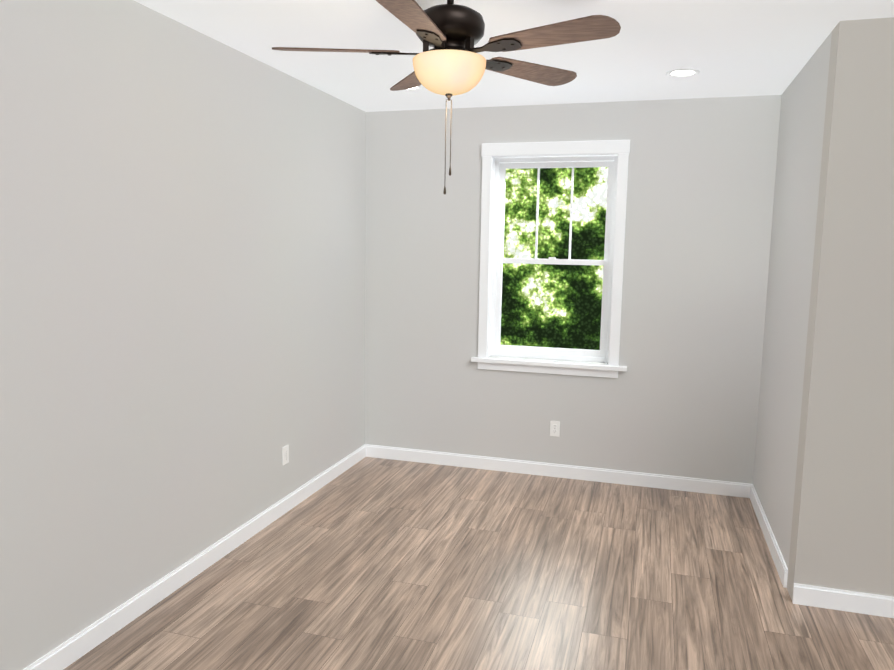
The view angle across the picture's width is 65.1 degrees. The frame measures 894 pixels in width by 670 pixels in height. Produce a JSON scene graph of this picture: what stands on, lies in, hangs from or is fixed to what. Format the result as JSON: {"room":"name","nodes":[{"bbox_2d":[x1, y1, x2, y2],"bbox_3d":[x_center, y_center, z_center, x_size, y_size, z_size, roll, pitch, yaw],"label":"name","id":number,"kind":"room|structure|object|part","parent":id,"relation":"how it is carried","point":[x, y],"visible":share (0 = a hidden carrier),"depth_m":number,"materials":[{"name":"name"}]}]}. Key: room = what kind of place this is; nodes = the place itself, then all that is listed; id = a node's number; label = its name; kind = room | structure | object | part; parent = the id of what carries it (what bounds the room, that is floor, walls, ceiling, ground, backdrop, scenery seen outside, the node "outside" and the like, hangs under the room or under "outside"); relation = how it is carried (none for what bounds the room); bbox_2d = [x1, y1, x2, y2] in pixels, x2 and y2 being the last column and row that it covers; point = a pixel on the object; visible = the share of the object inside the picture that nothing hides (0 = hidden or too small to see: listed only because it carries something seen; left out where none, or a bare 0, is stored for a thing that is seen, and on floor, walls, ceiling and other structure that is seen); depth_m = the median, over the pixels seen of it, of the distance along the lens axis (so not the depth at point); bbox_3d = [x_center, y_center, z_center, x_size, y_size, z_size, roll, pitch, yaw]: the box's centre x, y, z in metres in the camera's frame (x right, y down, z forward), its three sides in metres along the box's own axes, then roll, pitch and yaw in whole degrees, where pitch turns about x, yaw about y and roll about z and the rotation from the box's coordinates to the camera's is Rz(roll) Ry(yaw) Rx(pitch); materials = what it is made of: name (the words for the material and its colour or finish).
{"room":"empty bedroom","nodes":[
{"label":"empty bedroom","id":0,"kind":"room"},
{"bbox_2d":[0,0,365,669],"bbox_3d":[-1.856,0.088,1.717,0.150,2.700,8.300,3,7,16],"label":"wall","id":1,"kind":"structure","parent":0,"point":[182,272],"depth_m":3.17,"materials":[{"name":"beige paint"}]},
{"bbox_2d":[23,444,365,669],"bbox_3d":[-1.798,1.383,1.854,0.016,0.098,8.000,3,7,16],"label":"baseboard","id":2,"kind":"structure","parent":1,"relation":"attached to","point":[70,651],"depth_m":3.42,"materials":[{"name":"white wood"}]},
{"bbox_2d":[282,445,288,464],"bbox_3d":[-1.016,0.757,4.415,0.009,0.115,0.070,3,7,16],"label":"electrical outlet","id":3,"kind":"object","parent":1,"relation":"attached to","point":[285,453],"visible":1,"depth_m":4.41,"materials":[{"name":"white plastic"}]},
{"bbox_2d":[64,457,893,669],"bbox_3d":[0.875,1.635,1.082,5.900,0.120,8.300,3,7,16],"label":"floor","id":4,"kind":"structure","parent":0,"point":[369,563],"depth_m":3.45,"materials":[{"name":"brown wood"}]},
{"bbox_2d":[133,0,893,111],"bbox_3d":[0.923,-1.163,0.735,5.900,0.120,8.300,3,7,16],"label":"ceiling","id":5,"kind":"structure","parent":0,"point":[733,48],"depth_m":3.50,"materials":[{"name":"white paint"}]},
{"bbox_2d":[404,86,421,90],"bbox_3d":[-0.252,-1.583,4.474,0.184,0.007,0.184,3,7,16],"label":"recessed light","id":6,"kind":"object","parent":5,"relation":"in","point":[416,88],"visible":0.35,"depth_m":4.52,"materials":[{"name":"white"}]},
{"bbox_2d":[272,0,620,193],"bbox_3d":[-0.008,-0.937,2.580,1.264,0.816,1.209,3,7,16],"label":"ceiling fan","id":7,"kind":"object","parent":5,"relation":"hanging from","point":[451,63],"visible":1,"depth_m":2.51,"materials":[{"name":"brown wood"}]},
{"bbox_3d":[0.008,-0.970,2.630,0.276,0.126,0.276,3,7,16],"label":"lamp shade","id":8,"kind":"part","parent":7,"relation":"part of","materials":[{"name":"beige glass"}]},
{"bbox_3d":[0.012,-1.186,2.603,0.260,0.325,0.260,3,7,16],"label":"motor","id":9,"kind":"part","parent":7,"relation":"part of","materials":[{"name":"brown metal"}]},
{"bbox_2d":[666,68,699,76],"bbox_3d":[1.348,-1.498,4.004,0.184,0.007,0.184,3,7,16],"label":"recessed light","id":10,"kind":"object","parent":5,"relation":"in","point":[686,72],"visible":1,"depth_m":4.00,"materials":[{"name":"white"}]},
{"bbox_2d":[365,95,780,483],"bbox_3d":[0.841,-0.291,5.145,3.050,2.700,0.150,3,7,16],"label":"wall","id":11,"kind":"structure","parent":0,"point":[679,397],"depth_m":5.00,"materials":[{"name":"beige paint"}]},
{"bbox_2d":[471,140,629,377],"bbox_3d":[0.766,-0.549,5.110,1.140,1.662,0.198,3,7,16],"label":"window","id":12,"kind":"structure","parent":11,"relation":"in","point":[557,255],"depth_m":5.11,"materials":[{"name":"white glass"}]},
{"bbox_3d":[0.770,-0.215,5.208,0.827,0.723,0.026,3,7,16],"label":"window sash","id":13,"kind":"part","parent":12,"relation":"part of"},
{"bbox_3d":[0.778,-0.558,5.176,0.895,1.480,0.063,3,7,16],"label":"vinyl window frame","id":14,"kind":"part","parent":12,"relation":"part of","materials":[{"name":"white plastic"}]},
{"bbox_3d":[0.789,-0.892,5.149,0.827,0.741,0.022,3,7,16],"label":"window sash","id":15,"kind":"part","parent":12,"relation":"part of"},
{"bbox_2d":[487,154,617,363],"bbox_3d":[0.757,-0.547,5.106,0.895,1.484,0.085,3,7,16],"label":"window frame","id":16,"kind":"structure","parent":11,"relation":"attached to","point":[491,248],"depth_m":5.17,"materials":[{"name":"white wood"}]},
{"bbox_2d":[550,421,559,436],"bbox_3d":[0.800,0.696,5.191,0.070,0.115,0.009,3,7,16],"label":"electrical outlet","id":17,"kind":"object","parent":11,"relation":"attached to","point":[554,428],"visible":1,"depth_m":5.19,"materials":[{"name":"white plastic"}]},
{"bbox_2d":[366,444,752,497],"bbox_3d":[0.731,1.006,5.245,2.884,0.098,0.016,3,7,16],"label":"baseboard","id":18,"kind":"structure","parent":11,"relation":"attached to","point":[716,487],"depth_m":5.19,"materials":[{"name":"white wood"}]},
{"bbox_2d":[753,32,831,567],"bbox_3d":[2.014,-0.130,4.014,0.150,2.700,1.370,3,7,16],"label":"wall","id":19,"kind":"structure","parent":0,"point":[799,149],"depth_m":3.87,"materials":[{"name":"beige paint"}]},
{"bbox_2d":[750,485,787,587],"bbox_3d":[1.910,1.157,4.189,0.016,0.098,1.354,3,7,16],"label":"baseboard","id":20,"kind":"structure","parent":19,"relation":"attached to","point":[776,555],"depth_m":4.00,"materials":[{"name":"white wood"}]},
{"bbox_2d":[787,17,893,599],"bbox_3d":[3.090,0.025,2.910,2.850,2.700,0.150,3,7,16],"label":"wall","id":21,"kind":"structure","parent":0,"point":[842,534],"depth_m":3.21,"materials":[{"name":"beige paint"}]},
{"bbox_2d":[792,583,893,617],"bbox_3d":[1.945,1.266,3.314,0.555,0.098,0.016,3,7,16],"label":"baseboard","id":22,"kind":"structure","parent":21,"relation":"attached to","point":[847,600],"depth_m":3.33,"materials":[{"name":"white wood"}]},
{"label":"outside","id":23,"kind":"structure","parent":0,"visible":0},
{"bbox_2d":[500,167,607,349],"bbox_3d":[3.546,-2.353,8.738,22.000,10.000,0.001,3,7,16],"label":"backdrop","id":24,"kind":"structure","parent":23,"point":[589,331],"depth_m":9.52,"materials":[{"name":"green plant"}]}
]}

